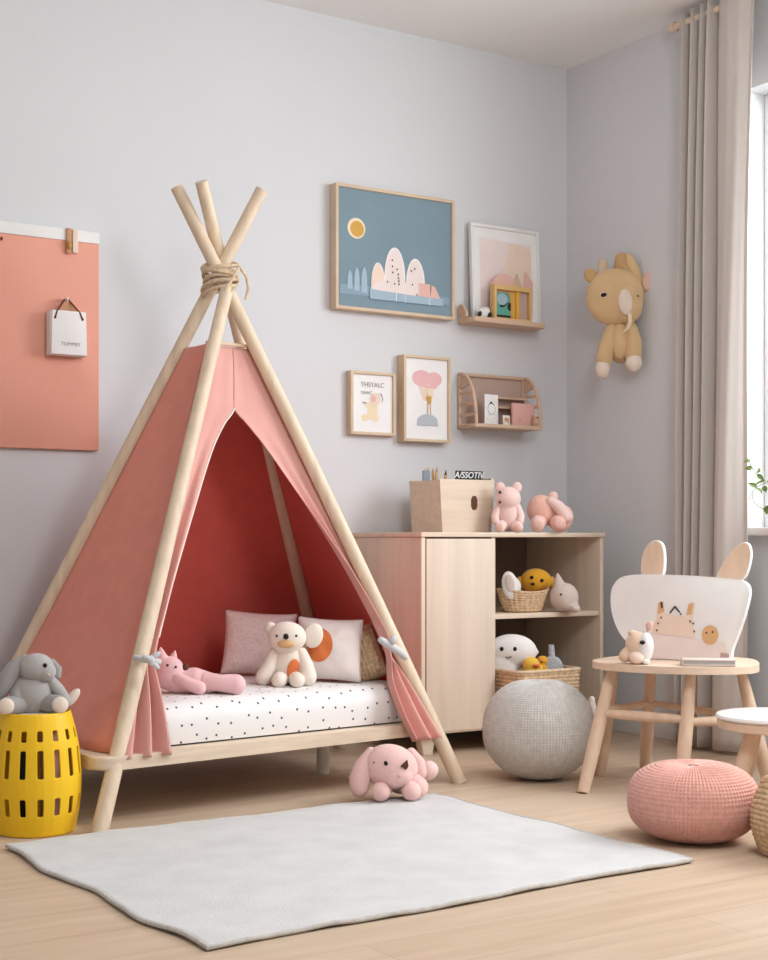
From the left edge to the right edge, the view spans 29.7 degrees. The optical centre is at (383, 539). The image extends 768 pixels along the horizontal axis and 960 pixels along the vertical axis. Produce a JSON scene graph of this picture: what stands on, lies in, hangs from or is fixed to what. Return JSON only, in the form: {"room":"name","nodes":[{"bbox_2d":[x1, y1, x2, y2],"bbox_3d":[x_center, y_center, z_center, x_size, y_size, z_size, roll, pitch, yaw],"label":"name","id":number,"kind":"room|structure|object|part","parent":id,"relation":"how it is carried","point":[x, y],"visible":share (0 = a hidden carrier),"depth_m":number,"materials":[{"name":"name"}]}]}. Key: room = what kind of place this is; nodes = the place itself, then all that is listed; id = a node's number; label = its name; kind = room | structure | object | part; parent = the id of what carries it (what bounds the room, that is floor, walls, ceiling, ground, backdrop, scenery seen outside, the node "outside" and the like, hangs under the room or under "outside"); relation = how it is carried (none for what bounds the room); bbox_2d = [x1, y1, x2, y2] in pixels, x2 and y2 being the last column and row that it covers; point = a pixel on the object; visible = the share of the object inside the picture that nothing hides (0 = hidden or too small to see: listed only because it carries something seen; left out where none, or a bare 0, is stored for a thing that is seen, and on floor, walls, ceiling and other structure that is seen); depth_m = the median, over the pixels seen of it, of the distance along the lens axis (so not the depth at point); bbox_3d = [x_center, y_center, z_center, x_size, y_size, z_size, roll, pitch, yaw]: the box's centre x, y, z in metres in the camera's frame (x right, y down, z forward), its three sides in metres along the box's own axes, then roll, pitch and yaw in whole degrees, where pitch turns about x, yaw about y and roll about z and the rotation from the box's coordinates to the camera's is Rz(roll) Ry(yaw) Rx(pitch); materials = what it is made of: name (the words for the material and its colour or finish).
{"room":"children's room","nodes":[
{"label":"children's room","id":0,"kind":"room"},
{"bbox_2d":[0,0,566,672],"bbox_3d":[-1.518,-0.629,4.963,5.800,2.858,0.200,0,0,-33],"label":"wall","id":1,"kind":"structure","parent":0,"point":[107,107],"depth_m":5.55,"materials":[{"name":"paint"}]},
{"bbox_2d":[0,221,98,450],"bbox_3d":[-1.365,-0.705,4.916,0.845,0.775,0.042,0,0,-33],"label":"board","id":2,"kind":"object","parent":1,"relation":"attached to","point":[47,402],"visible":1,"depth_m":5.03,"materials":[{"name":"pink paper"}]},
{"bbox_2d":[46,297,86,357],"bbox_3d":[-1.105,-0.743,5.053,0.134,0.204,0.058,0,0,-33],"label":"gift bag","id":3,"kind":"object","parent":2,"relation":"hanging from","point":[66,336],"visible":1,"depth_m":5.03,"materials":[{"name":"white paper"}]},
{"bbox_2d":[347,370,395,436],"bbox_3d":[-0.050,-0.543,5.776,0.212,0.252,0.034,0,0,-33],"label":"framed print","id":4,"kind":"object","parent":1,"relation":"attached to","point":[371,396],"visible":1,"depth_m":5.77,"materials":[{"name":"white paper"}]},
{"bbox_2d":[330,182,454,320],"bbox_3d":[0.039,-1.149,5.825,0.571,0.491,0.049,0,0,-33],"label":"framed print","id":5,"kind":"object","parent":1,"relation":"attached to","point":[392,253],"visible":1,"depth_m":5.80,"materials":[{"name":"blue paper"}]},
{"bbox_2d":[397,354,450,443],"bbox_3d":[0.164,-0.573,5.906,0.232,0.349,0.049,0,0,-33],"label":"framed print","id":6,"kind":"object","parent":1,"relation":"attached to","point":[423,382],"visible":1,"depth_m":5.88,"materials":[{"name":"white paper"}]},
{"bbox_3d":[0.157,-0.592,5.883,0.037,0.059,0.001,0,0,-33],"label":"basket panel","id":7,"kind":"part","parent":6,"relation":"part of","materials":[{"name":"white paper"}]},
{"bbox_3d":[0.189,-0.595,5.903,0.037,0.045,0.001,0,0,-33],"label":"basket panel","id":8,"kind":"part","parent":6,"relation":"part of","materials":[{"name":"beige paper"}]},
{"bbox_2d":[457,372,542,431],"bbox_3d":[0.487,-0.579,6.067,0.354,0.234,0.132,0,0,-33],"label":"wall shelf","id":9,"kind":"object","parent":1,"relation":"attached to","point":[472,388],"visible":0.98,"depth_m":6.09,"materials":[{"name":"brown wood"}]},
{"bbox_2d":[484,394,497,423],"bbox_3d":[0.445,-0.540,6.000,0.075,0.124,0.007,0,0,-39],"label":"greeting card","id":10,"kind":"object","parent":9,"relation":"on","point":[490,401],"visible":1,"depth_m":6.00,"materials":[{"name":"paper"}]},
{"bbox_3d":[0.457,-0.688,6.112,0.334,0.015,0.014,0,0,-33],"label":"rail","id":11,"kind":"part","parent":9,"relation":"part of","materials":[{"name":"brown wood"}]},
{"bbox_2d":[503,415,509,424],"bbox_3d":[0.508,-0.498,6.026,0.036,0.040,0.005,0,0,-33],"label":"card","id":12,"kind":"object","parent":9,"relation":"on","point":[506,418],"visible":1,"depth_m":6.02,"materials":[{"name":"beige paper"}]},
{"bbox_2d":[511,403,533,425],"bbox_3d":[0.585,-0.526,6.107,0.118,0.096,0.016,0,0,-33],"label":"picture book","id":13,"kind":"object","parent":9,"relation":"on","point":[521,414],"visible":0.9,"depth_m":6.10,"materials":[{"name":"pink paper"}]},
{"bbox_2d":[533,416,538,425],"bbox_3d":[0.642,-0.500,6.113,0.026,0.044,0.019,0,0,-33],"label":"box","id":14,"kind":"object","parent":9,"relation":"on","point":[535,418],"visible":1,"depth_m":6.10,"materials":[{"name":"beige cardboard"}]},
{"bbox_2d":[457,304,544,331],"bbox_3d":[0.504,-0.936,6.083,0.401,0.080,0.124,0,0,-33],"label":"wall shelf","id":15,"kind":"object","parent":1,"relation":"attached to","point":[462,313],"visible":1,"depth_m":6.03,"materials":[{"name":"brown wood"}]},
{"bbox_2d":[477,307,491,316],"bbox_3d":[0.409,-0.938,5.992,0.070,0.050,0.038,0,0,-33],"label":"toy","id":16,"kind":"object","parent":15,"relation":"on","point":[483,311],"visible":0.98,"depth_m":5.98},
{"bbox_2d":[468,222,540,322],"bbox_3d":[0.512,-1.119,6.123,0.363,0.405,0.038,0,0,-33],"label":"framed print","id":17,"kind":"object","parent":15,"relation":"on","point":[493,250],"visible":0.6,"depth_m":6.11,"materials":[{"name":"paper"}]},
{"bbox_2d":[490,284,531,321],"bbox_3d":[0.530,-0.987,6.053,0.196,0.142,0.032,0,0,-33],"label":"frame","id":18,"kind":"object","parent":15,"relation":"on","point":[506,301],"visible":1,"depth_m":6.05,"materials":[{"name":"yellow wood"}]},
{"bbox_2d":[490,274,513,285],"bbox_3d":[0.499,-1.014,6.069,0.124,0.197,0.018,0,0,-33],"label":"block","id":19,"kind":"object","parent":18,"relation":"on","point":[502,279],"visible":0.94,"depth_m":6.06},
{"bbox_2d":[497,290,526,318],"bbox_3d":[0.528,-0.981,6.057,0.177,0.119,0.004,0,0,-33],"label":"picture","id":20,"kind":"object","parent":18,"relation":"in","point":[511,304],"depth_m":6.05,"materials":[{"name":"multicoloured paper"}]},
{"bbox_2d":[512,274,520,286],"bbox_3d":[0.554,-1.018,6.097,0.076,0.205,0.005,0,0,-33],"label":"triangle","id":21,"kind":"object","parent":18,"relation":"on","point":[516,282],"visible":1,"depth_m":6.10,"materials":[{"name":"brown wood"}]},
{"bbox_2d":[0,731,767,959],"bbox_3d":[0.171,0.840,2.364,5.800,0.080,6.400,0,0,-33],"label":"floor","id":22,"kind":"structure","parent":0,"point":[713,906],"depth_m":3.25,"materials":[{"name":"brown wood"}]},
{"bbox_2d":[0,708,81,837],"bbox_3d":[-0.958,0.634,3.990,0.248,0.330,0.248,0,0,-19],"label":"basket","id":23,"kind":"object","parent":22,"relation":"on","point":[14,728],"visible":0.95,"depth_m":3.89,"materials":[{"name":"yellow plastic"}]},
{"bbox_2d":[0,653,79,714],"bbox_3d":[-0.952,0.395,3.974,0.235,0.170,0.120,0,0,-14],"label":"rabbit","id":24,"kind":"object","parent":23,"relation":"on","point":[38,689],"visible":0.99,"depth_m":3.95},
{"bbox_3d":[-1.001,0.413,3.962,0.039,0.085,0.059,0,0,8],"label":"arm","id":25,"kind":"part","parent":24,"relation":"part of"},
{"bbox_3d":[-0.900,0.413,3.994,0.079,0.096,0.038,0,0,-14],"label":"arm","id":26,"kind":"part","parent":24,"relation":"part of"},
{"bbox_2d":[7,180,465,832],"bbox_3d":[-0.503,-0.177,4.740,1.544,1.975,1.088,0,0,-33],"label":"tent","id":27,"kind":"object","parent":22,"relation":"on","point":[216,498],"visible":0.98,"depth_m":4.70,"materials":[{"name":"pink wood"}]},
{"bbox_3d":[-0.504,-0.633,4.693,0.164,0.012,0.011,0,0,-39],"label":"hem rod","id":28,"kind":"part","parent":27,"relation":"part of","materials":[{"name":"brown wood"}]},
{"bbox_2d":[161,673,401,744],"bbox_3d":[-0.509,0.525,4.760,1.050,0.136,0.755,0,0,-39],"label":"mattress","id":29,"kind":"object","parent":27,"relation":"on","point":[259,710],"visible":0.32,"depth_m":4.45,"materials":[{"name":"white fabric"}]},
{"bbox_2d":[156,647,245,694],"bbox_3d":[-0.563,0.399,4.420,0.279,0.147,0.114,0,0,-13],"label":"fox","id":30,"kind":"object","parent":29,"relation":"on","point":[174,676],"visible":0.91,"depth_m":4.39,"materials":[{"name":"pink fabric"}]},
{"bbox_3d":[-0.591,0.434,4.384,0.108,0.070,0.043,0,0,2],"label":"arm","id":31,"kind":"part","parent":30,"relation":"part of"},
{"bbox_3d":[-0.497,0.436,4.416,0.152,0.071,0.069,0,0,-8],"label":"leg","id":32,"kind":"part","parent":30,"relation":"part of","materials":[{"name":"pink fabric"}]},
{"bbox_2d":[220,609,296,673],"bbox_3d":[-0.428,0.354,4.962,0.259,0.233,0.121,0,0,-1],"label":"pillow","id":33,"kind":"object","parent":29,"relation":"on","point":[247,646],"visible":0.62,"depth_m":4.92,"materials":[{"name":"fabric"}]},
{"bbox_2d":[255,621,322,687],"bbox_3d":[-0.303,0.366,4.641,0.218,0.210,0.135,0,0,-4],"label":"plush bear","id":34,"kind":"object","parent":29,"relation":"on","point":[287,662],"visible":0.99,"depth_m":4.63},
{"bbox_3d":[-0.371,0.405,4.644,0.088,0.121,0.053,0,0,-40],"label":"arm","id":35,"kind":"part","parent":34,"relation":"part of"},
{"bbox_3d":[-0.331,0.445,4.619,0.055,0.052,0.093,0,0,-4],"label":"leg","id":36,"kind":"part","parent":34,"relation":"part of","materials":[{"name":"white fabric"}]},
{"bbox_3d":[-0.280,0.445,4.622,0.055,0.052,0.093,0,0,-4],"label":"leg","id":37,"kind":"part","parent":34,"relation":"part of","materials":[{"name":"white fabric"}]},
{"bbox_3d":[-0.252,0.405,4.649,0.078,0.121,0.052,0,0,36],"label":"arm","id":38,"kind":"part","parent":34,"relation":"part of"},
{"bbox_2d":[298,616,363,682],"bbox_3d":[-0.179,0.359,4.772,0.226,0.217,0.120,0,0,2],"label":"pillow","id":39,"kind":"object","parent":29,"relation":"on","point":[337,656],"visible":0.77,"depth_m":4.73,"materials":[{"name":"fabric"}]},
{"bbox_2d":[360,623,385,680],"bbox_3d":[-0.069,0.382,4.863,0.180,0.214,0.110,0,0,5],"label":"woven cushion","id":40,"kind":"object","parent":29,"relation":"on","point":[372,660],"visible":0.61,"depth_m":4.82,"materials":[{"name":"wicker"}]},
{"bbox_3d":[-0.210,0.718,4.978,0.044,0.165,0.044,0,0,-33],"label":"support leg","id":41,"kind":"part","parent":27,"relation":"part of","materials":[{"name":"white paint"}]},
{"bbox_2d":[5,793,693,950],"bbox_3d":[-0.103,0.790,3.665,1.423,0.017,1.169,0,0,-33],"label":"rug","id":42,"kind":"object","parent":22,"relation":"on","point":[216,883],"visible":1,"depth_m":3.54,"materials":[{"name":"grey carpet"}]},
{"bbox_2d":[349,744,437,801],"bbox_3d":[0.030,0.704,4.439,0.274,0.167,0.207,0,0,0],"label":"rabbit","id":43,"kind":"object","parent":42,"relation":"on","point":[394,768],"visible":1,"depth_m":4.37},
{"bbox_2d":[352,532,604,755],"bbox_3d":[0.379,0.386,5.762,0.893,0.829,0.486,0,0,-33],"label":"base cabinet","id":44,"kind":"object","parent":22,"relation":"on","point":[438,590],"visible":0.49,"depth_m":5.47,"materials":[{"name":"brown wood"}]},
{"bbox_3d":[-0.044,0.759,5.706,0.075,0.082,0.040,0,0,-33],"label":"leg","id":45,"kind":"part","parent":44,"relation":"part of","materials":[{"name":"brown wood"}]},
{"bbox_3d":[0.014,0.353,5.529,0.018,0.729,0.480,0,0,-33],"label":"panel","id":46,"kind":"part","parent":44,"relation":"part of","materials":[{"name":"brown wood"}]},
{"bbox_3d":[0.152,0.759,5.404,0.075,0.082,0.040,0,0,-33],"label":"leg","id":47,"kind":"part","parent":44,"relation":"part of","materials":[{"name":"brown wood"}]},
{"bbox_2d":[409,478,494,531],"bbox_3d":[0.267,-0.136,5.698,0.264,0.213,0.212,0,0,-33],"label":"crate","id":48,"kind":"object","parent":44,"relation":"on","point":[440,505],"visible":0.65,"depth_m":5.62,"materials":[{"name":"brown wood"}]},
{"bbox_3d":[0.212,-0.132,5.783,0.264,0.205,0.010,0,0,-33],"label":"panel","id":49,"kind":"part","parent":48,"relation":"part of","materials":[{"name":"brown wood"}]},
{"bbox_2d":[422,471,429,480],"bbox_3d":[0.166,-0.149,5.675,0.034,0.245,0.008,0,0,-33],"label":"divider","id":50,"kind":"object","parent":48,"relation":"in","point":[425,474],"visible":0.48,"depth_m":5.67,"materials":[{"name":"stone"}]},
{"bbox_3d":[0.165,-0.130,5.633,0.022,0.201,0.190,0,0,-33],"label":"panel","id":51,"kind":"part","parent":48,"relation":"part of","materials":[{"name":"brown wood"}]},
{"bbox_2d":[435,468,437,479],"bbox_3d":[0.203,-0.164,5.723,0.022,0.250,0.012,0,0,-33],"label":"pencil","id":52,"kind":"object","parent":48,"relation":"in","point":[436,471],"visible":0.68,"depth_m":5.72,"materials":[{"name":"brown wood"}]},
{"bbox_3d":[0.321,-0.132,5.615,0.264,0.205,0.010,0,0,-33],"label":"panel","id":53,"kind":"part","parent":48,"relation":"part of","materials":[{"name":"brown wood"}]},
{"bbox_2d":[454,471,483,479],"bbox_3d":[0.330,-0.155,5.691,0.155,0.232,0.013,0,0,-33],"label":"sign","id":54,"kind":"object","parent":48,"relation":"in","point":[468,475],"visible":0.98,"depth_m":5.69,"materials":[{"name":"paper"}]},
{"bbox_3d":[0.283,0.353,5.423,0.313,0.717,0.018,0,0,-33],"label":"door","id":55,"kind":"part","parent":44,"relation":"part of","materials":[{"name":"brown wood"}]},
{"bbox_2d":[491,482,524,532],"bbox_3d":[0.479,-0.127,5.608,0.131,0.196,0.123,0,0,5],"label":"plush bear","id":56,"kind":"object","parent":44,"relation":"on","point":[507,514],"visible":1,"depth_m":5.59},
{"bbox_3d":[0.436,-0.100,5.612,0.040,0.087,0.062,0,0,31],"label":"arm","id":57,"kind":"part","parent":56,"relation":"part of"},
{"bbox_3d":[0.523,-0.100,5.604,0.040,0.087,0.062,0,0,-22],"label":"arm","id":58,"kind":"part","parent":56,"relation":"part of"},
{"bbox_3d":[0.250,0.344,5.961,0.849,0.711,0.012,0,0,-33],"label":"panel","id":59,"kind":"part","parent":44,"relation":"part of","materials":[{"name":"brown wood"}]},
{"bbox_2d":[496,587,548,611],"bbox_3d":[0.546,0.234,5.700,0.220,0.095,0.160,0,0,-25],"label":"wicker basket","id":60,"kind":"object","parent":44,"relation":"on","point":[523,601],"visible":0.97,"depth_m":5.64,"materials":[{"name":"beige wicker"}]},
{"bbox_2d":[502,571,520,612],"bbox_3d":[0.496,0.204,5.653,0.075,0.164,0.078,0,0,5],"label":"mouse","id":61,"kind":"object","parent":60,"relation":"in","point":[510,583],"visible":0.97,"depth_m":5.62,"materials":[{"name":"fabric"}]},
{"bbox_2d":[517,568,553,608],"bbox_3d":[0.604,0.199,5.767,0.151,0.172,0.100,0,0,6],"label":"stuffed toy","id":62,"kind":"object","parent":60,"relation":"in","point":[535,579],"visible":0.66,"depth_m":5.74,"materials":[{"name":"yellow fabric"}]},
{"bbox_2d":[495,665,580,692],"bbox_3d":[0.575,0.596,5.600,0.326,0.212,0.239,0,0,-33],"label":"wicker basket","id":63,"kind":"object","parent":44,"relation":"on","point":[570,675],"visible":0.23,"depth_m":5.51,"materials":[{"name":"beige wicker"}]},
{"bbox_2d":[495,634,538,670],"bbox_3d":[0.496,0.460,5.577,0.198,0.196,0.097,0,0,5],"label":"seal","id":64,"kind":"object","parent":63,"relation":"in","point":[511,650],"visible":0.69,"depth_m":5.54,"materials":[{"name":"white fabric"}]},
{"bbox_2d":[523,657,542,670],"bbox_3d":[0.569,0.504,5.533,0.079,0.115,0.070,0,0,5],"label":"duck","id":65,"kind":"object","parent":63,"relation":"in","point":[530,663],"visible":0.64,"depth_m":5.52},
{"bbox_2d":[537,656,547,669],"bbox_3d":[0.605,0.496,5.594,0.055,0.100,0.049,0,0,36],"label":"chick","id":66,"kind":"object","parent":63,"relation":"in","point":[543,660],"visible":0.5,"depth_m":5.58,"materials":[{"name":"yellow fabric"}]},
{"bbox_2d":[546,645,563,668],"bbox_3d":[0.650,0.492,5.612,0.098,0.175,0.062,0,0,6],"label":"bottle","id":67,"kind":"object","parent":63,"relation":"in","point":[554,662],"visible":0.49,"depth_m":5.58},
{"bbox_2d":[495,607,598,618],"bbox_3d":[0.515,0.292,5.852,0.523,0.019,0.460,0,0,-33],"label":"shelf","id":68,"kind":"object","parent":44,"relation":"attached to","point":[547,612],"depth_m":5.73,"materials":[{"name":"brown wood"}]},
{"bbox_2d":[527,491,572,531],"bbox_3d":[0.651,-0.111,5.681,0.182,0.160,0.138,0,0,6],"label":"elephant","id":69,"kind":"object","parent":44,"relation":"on","point":[542,510],"visible":1,"depth_m":5.65},
{"bbox_3d":[0.685,-0.119,5.660,0.104,0.104,0.051,0,0,6],"label":"arm","id":70,"kind":"part","parent":69,"relation":"part of"},
{"bbox_3d":[0.741,0.353,6.001,0.018,0.729,0.480,0,0,-33],"label":"panel","id":71,"kind":"part","parent":44,"relation":"part of","materials":[{"name":"brown wood"}]},
{"bbox_2d":[550,573,579,612],"bbox_3d":[0.710,0.206,5.688,0.121,0.154,0.099,0,0,7],"label":"cat","id":72,"kind":"object","parent":44,"relation":"on","point":[564,596],"visible":1,"depth_m":5.66},
{"bbox_2d":[482,679,593,779],"bbox_3d":[0.520,0.636,4.865,0.379,0.328,0.379,0,0,6],"label":"pouf","id":73,"kind":"object","parent":22,"relation":"on","point":[533,729],"visible":0.96,"depth_m":4.73,"materials":[{"name":"grey fabric"}]},
{"bbox_2d":[588,696,595,714],"bbox_3d":[0.727,0.681,5.222,0.092,0.237,0.071,0,0,8],"label":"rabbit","id":74,"kind":"object","parent":22,"relation":"on","point":[591,700],"visible":0.04,"depth_m":5.21},
{"bbox_2d":[577,540,767,793],"bbox_3d":[0.979,0.405,4.768,0.601,0.808,0.596,0,0,17],"label":"chair","id":75,"kind":"object","parent":22,"relation":"on","point":[691,616],"visible":0.92,"depth_m":4.75,"materials":[{"name":"brown wood"}]},
{"bbox_3d":[0.686,0.613,4.659,0.045,0.393,0.229,0,0,37],"label":"leg","id":76,"kind":"part","parent":75,"relation":"part of","materials":[{"name":"brown wood"}]},
{"bbox_3d":[0.754,0.612,4.916,0.088,0.381,0.045,0,0,33],"label":"leg","id":77,"kind":"part","parent":75,"relation":"part of","materials":[{"name":"brown wood"}]},
{"bbox_2d":[619,621,653,663],"bbox_3d":[0.809,0.330,4.655,0.111,0.141,0.083,0,0,10],"label":"plush bear","id":78,"kind":"object","parent":75,"relation":"on","point":[639,646],"visible":1,"depth_m":4.63},
{"bbox_3d":[0.782,0.363,4.660,0.054,0.061,0.044,0,0,10],"label":"arm","id":79,"kind":"part","parent":78,"relation":"part of"},
{"bbox_3d":[0.836,0.346,4.644,0.055,0.099,0.055,0,0,10],"label":"panel","id":80,"kind":"part","parent":78,"relation":"part of","materials":[{"name":"white fabric"}]},
{"bbox_3d":[0.911,0.613,5.001,0.047,0.390,0.192,0,0,0],"label":"leg","id":81,"kind":"part","parent":75,"relation":"part of","materials":[{"name":"brown wood"}]},
{"bbox_3d":[0.948,0.613,4.559,0.045,0.388,0.167,0,0,26],"label":"leg","id":82,"kind":"part","parent":75,"relation":"part of","materials":[{"name":"brown wood"}]},
{"bbox_2d":[680,657,735,665],"bbox_3d":[1.027,0.387,4.600,0.166,0.020,0.085,0,0,7],"label":"picture book","id":83,"kind":"object","parent":75,"relation":"on","point":[684,661],"visible":1,"depth_m":4.56,"materials":[{"name":"white paper"}]},
{"bbox_3d":[1.202,0.612,4.689,0.134,0.385,0.045,0,0,38],"label":"leg","id":84,"kind":"part","parent":75,"relation":"part of","materials":[{"name":"brown wood"}]},
{"bbox_2d":[627,759,758,843],"bbox_3d":[0.828,0.699,3.885,0.352,0.204,0.351,0,0,-33],"label":"pouf","id":85,"kind":"object","parent":22,"relation":"on","point":[690,801],"visible":0.96,"depth_m":3.76,"materials":[{"name":"pink fabric"}]},
{"bbox_2d":[715,707,767,776],"bbox_3d":[1.171,0.663,4.340,0.352,0.287,0.352,0,0,0],"label":"stool","id":86,"kind":"object","parent":22,"relation":"on","point":[752,722],"visible":0.77,"depth_m":4.28,"materials":[{"name":"white paint"}]},
{"bbox_3d":[1.171,0.528,4.340,0.352,0.019,0.352,0,0,0],"label":"seat","id":87,"kind":"part","parent":86,"relation":"part of","materials":[{"name":"white paint"}]},
{"bbox_3d":[1.171,0.552,4.340,0.340,0.028,0.340,0,0,0],"label":"seat","id":88,"kind":"part","parent":86,"relation":"part of","materials":[{"name":"brown wood"}]},
{"bbox_3d":[1.057,0.683,4.287,0.116,0.247,0.048,0,0,-25],"label":"leg","id":89,"kind":"part","parent":86,"relation":"part of","materials":[{"name":"brown wood"}]},
{"bbox_3d":[1.118,0.683,4.454,0.048,0.247,0.116,0,0,-25],"label":"leg","id":90,"kind":"part","parent":86,"relation":"part of","materials":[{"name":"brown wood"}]},
{"bbox_2d":[749,775,767,856],"bbox_3d":[1.070,0.697,3.686,0.275,0.206,0.273,0,0,4],"label":"wicker basket","id":91,"kind":"object","parent":22,"relation":"on","point":[759,810],"visible":1,"depth_m":3.66,"materials":[{"name":"beige wicker"}]},
{"bbox_2d":[264,0,718,69],"bbox_3d":[0.171,-2.108,2.364,5.800,0.100,6.400,0,0,-33],"label":"ceiling","id":92,"kind":"structure","parent":0,"point":[562,34],"depth_m":5.76,"materials":[{"name":"paint"}]},
{"bbox_2d":[567,0,767,736],"bbox_3d":[2.574,-0.629,3.805,0.200,2.858,6.200,0,0,-33],"label":"wall","id":93,"kind":"structure","parent":0,"point":[623,103],"depth_m":5.97,"materials":[{"name":"paint"}]},
{"bbox_2d":[584,252,649,378],"bbox_3d":[0.964,-0.919,5.928,0.292,0.522,0.157,0,0,9],"label":"stuffed animal","id":94,"kind":"object","parent":93,"relation":"hanging from","point":[614,296],"visible":1,"depth_m":5.90},
{"bbox_3d":[0.912,-0.794,5.935,0.093,0.184,0.074,0,0,9],"label":"leg","id":95,"kind":"part","parent":94,"relation":"part of","materials":[{"name":"beige fabric"}]},
{"bbox_3d":[1.015,-0.807,5.912,0.075,0.176,0.077,0,0,9],"label":"leg","id":96,"kind":"part","parent":94,"relation":"part of","materials":[{"name":"beige fabric"}]},
{"bbox_2d":[612,719,767,748],"bbox_3d":[2.484,0.765,3.746,0.014,0.070,6.200,0,0,-33],"label":"baseboard","id":97,"kind":"structure","parent":93,"relation":"attached to","point":[661,730],"depth_m":5.94,"materials":[{"name":"white paint"}]},
{"bbox_2d":[668,5,718,32],"bbox_3d":[1.852,-2.000,4.621,0.121,0.048,2.555,0,0,-33],"label":"curtain rod","id":98,"kind":"object","parent":93,"relation":"attached to","point":[674,27],"visible":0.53,"depth_m":5.61,"materials":[{"name":"brown wood"}]},
{"bbox_2d":[673,0,753,751],"bbox_3d":[1.242,-0.625,5.481,0.098,2.820,0.399,0,0,-33],"label":"curtain","id":99,"kind":"object","parent":98,"relation":"hanging from","point":[711,398],"visible":0.84,"depth_m":5.48,"materials":[{"name":"fabric"}]},
{"bbox_2d":[748,527,767,535],"bbox_3d":[1.994,-0.031,4.549,0.160,0.032,2.240,0,0,-33],"label":"windowsill","id":100,"kind":"structure","parent":93,"relation":"attached to","point":[752,531],"depth_m":5.35,"materials":[{"name":"white paint"}]},
{"bbox_2d":[744,458,767,513],"bbox_3d":[1.452,-0.167,5.155,0.327,0.245,0.124,0,0,-23],"label":"trailing plant","id":101,"kind":"object","parent":100,"relation":"on","point":[759,476],"visible":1,"depth_m":5.15,"materials":[{"name":"green plant"}]},
{"bbox_3d":[1.428,-0.177,5.135,0.255,0.215,0.079,0,0,-10],"label":"stem","id":102,"kind":"part","parent":101,"relation":"part of","materials":[{"name":"green plant"}]},
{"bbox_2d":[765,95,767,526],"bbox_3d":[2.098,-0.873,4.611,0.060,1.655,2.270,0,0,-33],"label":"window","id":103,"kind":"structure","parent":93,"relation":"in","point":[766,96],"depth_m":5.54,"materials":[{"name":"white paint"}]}
]}

